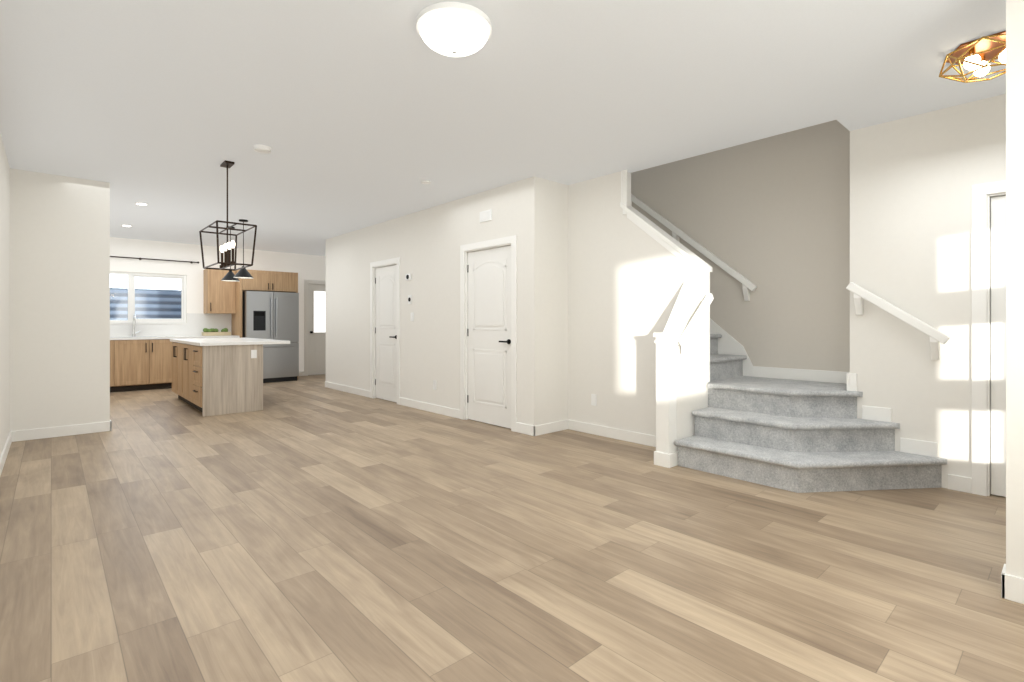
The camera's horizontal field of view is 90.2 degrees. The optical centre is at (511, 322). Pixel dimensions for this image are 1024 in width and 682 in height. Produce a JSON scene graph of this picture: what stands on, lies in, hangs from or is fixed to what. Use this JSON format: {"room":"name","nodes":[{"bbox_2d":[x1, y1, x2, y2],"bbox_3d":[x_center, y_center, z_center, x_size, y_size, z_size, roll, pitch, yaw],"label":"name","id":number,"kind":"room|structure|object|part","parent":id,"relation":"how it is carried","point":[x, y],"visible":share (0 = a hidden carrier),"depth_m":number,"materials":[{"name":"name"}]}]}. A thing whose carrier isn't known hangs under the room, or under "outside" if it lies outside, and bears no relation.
{"room":"empty living room","nodes":[
{"label":"empty living room","id":0,"kind":"room"},
{"bbox_2d":[0,133,9,455],"bbox_3d":[-4.029,-0.175,3.907,0.140,2.680,12.800,0,0,-42],"label":"wall","id":1,"kind":"structure","parent":0,"point":[4,165],"depth_m":4.42,"materials":[{"name":"beige paint"}]},
{"bbox_2d":[10,168,109,430],"bbox_3d":[-4.670,-0.175,5.295,0.770,2.680,0.120,0,0,-42],"label":"wall","id":2,"kind":"structure","parent":0,"point":[60,225],"depth_m":5.23,"materials":[{"name":"beige paint"}]},
{"bbox_2d":[121,202,148,226],"bbox_3d":[-5.349,-1.510,7.202,0.170,0.007,2.090,0,0,-42],"label":"recessed lights","id":3,"kind":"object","parent":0,"point":[138,203],"depth_m":6.49},
{"bbox_2d":[110,237,325,370],"bbox_3d":[-5.738,-0.175,10.274,6.140,2.680,0.140,0,0,-42],"label":"wall","id":4,"kind":"structure","parent":0,"point":[309,267],"depth_m":9.86,"materials":[{"name":"paint"}]},
{"bbox_2d":[110,271,186,323],"bbox_3d":[-6.772,-0.447,9.299,1.420,0.934,0.120,0,0,-42],"label":"kitchen window","id":5,"kind":"structure","parent":4,"relation":"in","point":[153,298],"depth_m":9.38,"materials":[{"name":"white paint"}]},
{"bbox_2d":[110,256,198,262],"bbox_3d":[-6.718,-1.165,9.240,1.820,0.043,0.079,0,0,-42],"label":"curtain rod","id":6,"kind":"object","parent":4,"relation":"attached to","point":[110,256],"visible":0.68,"depth_m":9.32,"materials":[{"name":"brown metal"}]},
{"bbox_2d":[304,279,325,375],"bbox_3d":[-4.226,0.102,11.613,1.040,2.125,0.140,0,0,-42],"label":"back door","id":7,"kind":"structure","parent":4,"relation":"in","point":[314,290],"depth_m":11.42,"materials":[{"name":"white paint"}]},
{"bbox_2d":[326,176,567,425],"bbox_3d":[-0.911,-0.175,7.870,1.800,2.680,5.400,0,0,-42],"label":"wall","id":8,"kind":"structure","parent":0,"point":[427,243],"depth_m":6.38,"materials":[{"name":"white paint"}]},
{"bbox_2d":[370,257,399,404],"bbox_3d":[-1.869,0.113,7.645,0.121,2.105,0.900,0,0,-42],"label":"door","id":9,"kind":"structure","parent":8,"relation":"in","point":[384,274],"depth_m":7.68,"materials":[{"name":"white paint"}]},
{"bbox_2d":[406,273,410,280],"bbox_3d":[-1.421,-0.637,7.068,0.030,0.092,0.106,0,0,-42],"label":"switch plates","id":10,"kind":"object","parent":8,"relation":"attached to","point":[408,276],"depth_m":7.07,"materials":[{"name":"white plastic"}]},
{"bbox_2d":[408,295,411,303],"bbox_3d":[-1.395,-0.324,7.039,0.030,0.113,0.079,0,0,-42],"label":"switch plates","id":11,"kind":"object","parent":8,"relation":"attached to","point":[409,296],"depth_m":7.06,"materials":[{"name":"white plastic"}]},
{"bbox_2d":[480,209,491,222],"bbox_3d":[-0.302,-1.225,5.839,0.016,0.120,0.210,0,0,-42],"label":"air vent","id":12,"kind":"object","parent":8,"relation":"in","point":[486,215],"visible":1,"depth_m":5.82,"materials":[{"name":"white plastic"}]},
{"bbox_2d":[460,235,516,431],"bbox_3d":[-0.253,0.113,5.856,0.121,2.105,1.000,0,0,-42],"label":"door","id":13,"kind":"structure","parent":8,"relation":"in","point":[488,269],"depth_m":5.84,"materials":[{"name":"white paint"}]},
{"bbox_2d":[0,319,1023,603],"bbox_3d":[-1.836,0.098,5.686,5.500,2.135,11.900,0,0,-42],"label":"baseboard","id":14,"kind":"structure","parent":8,"relation":"attached to","point":[1012,587],"depth_m":5.03,"materials":[{"name":"white paint"}]},
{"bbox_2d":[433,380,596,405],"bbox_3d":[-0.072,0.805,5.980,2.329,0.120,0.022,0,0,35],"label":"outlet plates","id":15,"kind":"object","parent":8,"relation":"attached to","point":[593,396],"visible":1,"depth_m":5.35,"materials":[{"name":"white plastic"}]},
{"bbox_2d":[0,0,1005,255],"bbox_3d":[-1.862,-2.375,5.865,6.300,1.720,12.800,0,0,-42],"label":"ceiling","id":16,"kind":"structure","parent":0,"point":[147,99],"depth_m":3.34,"materials":[{"name":"white paint"}]},
{"bbox_2d":[199,160,256,270],"bbox_3d":[-2.700,-1.020,4.838,0.336,0.987,0.696,0,0,-42],"label":"lantern chandelier","id":17,"kind":"object","parent":16,"relation":"hanging from","point":[227,262],"visible":1,"depth_m":4.82,"materials":[{"name":"brown metal"}]},
{"bbox_2d":[221,226,239,281],"bbox_3d":[-4.442,-1.089,8.049,0.270,0.849,0.270,0,0,-42],"label":"pendant light","id":18,"kind":"object","parent":16,"relation":"hanging from","point":[229,276],"visible":0.81,"depth_m":8.01,"materials":[{"name":"black metal"}]},
{"bbox_2d":[233,219,252,278],"bbox_3d":[-3.953,-1.089,7.507,0.270,0.849,0.270,0,0,-42],"label":"pendant light","id":19,"kind":"object","parent":16,"relation":"hanging from","point":[243,273],"visible":0.88,"depth_m":7.48,"materials":[{"name":"black metal"}]},
{"bbox_2d":[253,144,270,153],"bbox_3d":[-2.149,-1.494,4.392,0.140,0.039,0.140,0,0,-42],"label":"smoke detector","id":20,"kind":"object","parent":16,"relation":"attached to","point":[259,148],"visible":1,"depth_m":4.35,"materials":[{"name":"white plastic"}]},
{"bbox_2d":[421,180,430,183],"bbox_3d":[-0.921,-1.504,5.449,0.100,0.019,0.100,0,0,-42],"label":"detector","id":21,"kind":"object","parent":16,"relation":"attached to","point":[423,181],"depth_m":5.43,"materials":[{"name":"white plastic"}]},
{"bbox_2d":[416,2,491,56],"bbox_3d":[-0.293,-1.444,2.592,0.380,0.139,0.380,0,0,-42],"label":"dome lamp","id":22,"kind":"object","parent":16,"relation":"attached to","point":[453,29],"visible":1,"depth_m":2.49,"materials":[{"name":"white glass"}]},
{"bbox_2d":[939,30,1005,82],"bbox_3d":[2.613,-1.442,2.806,0.370,0.144,0.412,0,0,-42],"label":"brass lamp","id":23,"kind":"object","parent":16,"relation":"attached to","point":[974,55],"visible":0.74,"depth_m":2.80,"materials":[{"name":"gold metal"}]},
{"bbox_2d":[0,374,1023,681],"bbox_3d":[-1.862,1.225,5.865,6.300,0.120,12.800,0,0,-42],"label":"floor","id":24,"kind":"structure","parent":0,"point":[320,533],"depth_m":2.52,"materials":[{"name":"brown wood"}]},
{"bbox_2d":[110,269,297,391],"bbox_3d":[-6.120,0.065,9.365,4.065,2.200,0.690,0,0,-42],"label":"kitchen cabinets","id":25,"kind":"object","parent":24,"relation":"on","point":[142,361],"visible":0.48,"depth_m":9.48,"materials":[{"name":"brown wood"}]},
{"bbox_2d":[132,314,139,335],"bbox_3d":[-6.702,0.042,9.108,0.118,0.398,0.218,0,0,-42],"label":"faucet","id":26,"kind":"object","parent":25,"relation":"in","point":[134,315],"visible":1,"depth_m":9.13,"materials":[{"name":"silver metal"}]},
{"bbox_2d":[202,328,230,335],"bbox_3d":[-5.750,0.170,9.921,0.470,0.148,0.172,0,0,-42],"label":"planter","id":27,"kind":"object","parent":25,"relation":"on","point":[206,332],"visible":1,"depth_m":9.83,"materials":[{"name":"brown wood"}]},
{"bbox_2d":[170,338,289,416],"bbox_3d":[-4.173,0.705,7.443,1.093,0.920,2.140,0,0,-42],"label":"kitchen island","id":28,"kind":"object","parent":24,"relation":"on","point":[214,376],"visible":1,"depth_m":6.62,"materials":[{"name":"brown wood"}]},
{"bbox_2d":[242,291,298,382],"bbox_3d":[-4.912,0.278,10.254,0.970,1.775,0.837,0,0,-42],"label":"refrigerator","id":29,"kind":"object","parent":24,"relation":"on","point":[265,315],"visible":0.78,"depth_m":10.00,"materials":[{"name":"metal"}]},
{"bbox_2d":[675,334,946,492],"bbox_3d":[1.856,0.220,4.612,1.429,1.890,3.138,0,0,-42],"label":"stairs","id":30,"kind":"structure","parent":24,"relation":"on","point":[798,436],"depth_m":3.85,"materials":[{"name":"grey carpet"}]},
{"bbox_2d":[568,171,621,428],"bbox_3d":[0.900,-0.175,5.388,0.120,2.680,0.710,0,0,-42],"label":"wall","id":31,"kind":"structure","parent":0,"point":[594,209],"depth_m":5.33,"materials":[{"name":"white paint"}]},
{"bbox_2d":[622,209,707,450],"bbox_3d":[1.267,0.005,4.676,0.530,2.320,0.840,0,0,-42],"label":"wall","id":32,"kind":"structure","parent":0,"point":[653,278],"depth_m":4.86,"materials":[{"name":"beige paint"}]},
{"bbox_2d":[620,169,713,467],"bbox_3d":[1.257,-0.175,4.605,0.690,2.680,0.933,0,0,-42],"label":"stair railing","id":33,"kind":"object","parent":32,"relation":"attached to","point":[666,453],"depth_m":4.29,"materials":[{"name":"white paint"}]},
{"bbox_3d":[1.537,-0.001,4.273,0.523,0.509,0.066,0,0,-42],"label":"handrail guard","id":34,"kind":"part","parent":33,"relation":"part of","materials":[{"name":"white paint"}]},
{"bbox_2d":[631,120,849,383],"bbox_3d":[1.928,-0.935,4.997,1.120,4.200,2.670,0,0,-42],"label":"wall","id":35,"kind":"structure","parent":0,"point":[775,209],"depth_m":4.94,"materials":[{"name":"beige paint"}]},
{"bbox_2d":[631,194,756,300],"bbox_3d":[1.875,-0.928,5.616,0.086,1.413,1.613,0,0,-42],"label":"handrail","id":36,"kind":"object","parent":35,"relation":"attached to","point":[747,285],"visible":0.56,"depth_m":5.42,"materials":[{"name":"white paint"}]},
{"bbox_2d":[850,94,1005,488],"bbox_3d":[3.483,-0.175,3.619,0.660,2.680,1.700,0,0,-42],"label":"wall","id":37,"kind":"structure","parent":0,"point":[912,178],"depth_m":3.69,"materials":[{"name":"beige paint"}]},
{"bbox_2d":[846,282,950,359],"bbox_3d":[2.840,-0.026,3.772,0.086,0.582,0.620,0,0,-42],"label":"handrail","id":38,"kind":"object","parent":37,"relation":"attached to","point":[937,337],"visible":1,"depth_m":3.72,"materials":[{"name":"white paint"}]},
{"bbox_2d":[972,180,1005,496],"bbox_3d":[3.507,0.113,3.162,0.115,2.105,0.970,0,0,-42],"label":"entry door","id":39,"kind":"structure","parent":37,"relation":"in","point":[988,199],"depth_m":3.44,"materials":[{"name":"white paint"}]},
{"bbox_2d":[1006,0,1023,577],"bbox_3d":[2.371,-0.175,1.940,0.120,2.680,0.700,0,0,-42],"label":"wall","id":40,"kind":"structure","parent":0,"point":[1014,9],"depth_m":2.14,"materials":[{"name":"beige paint"}]}
]}

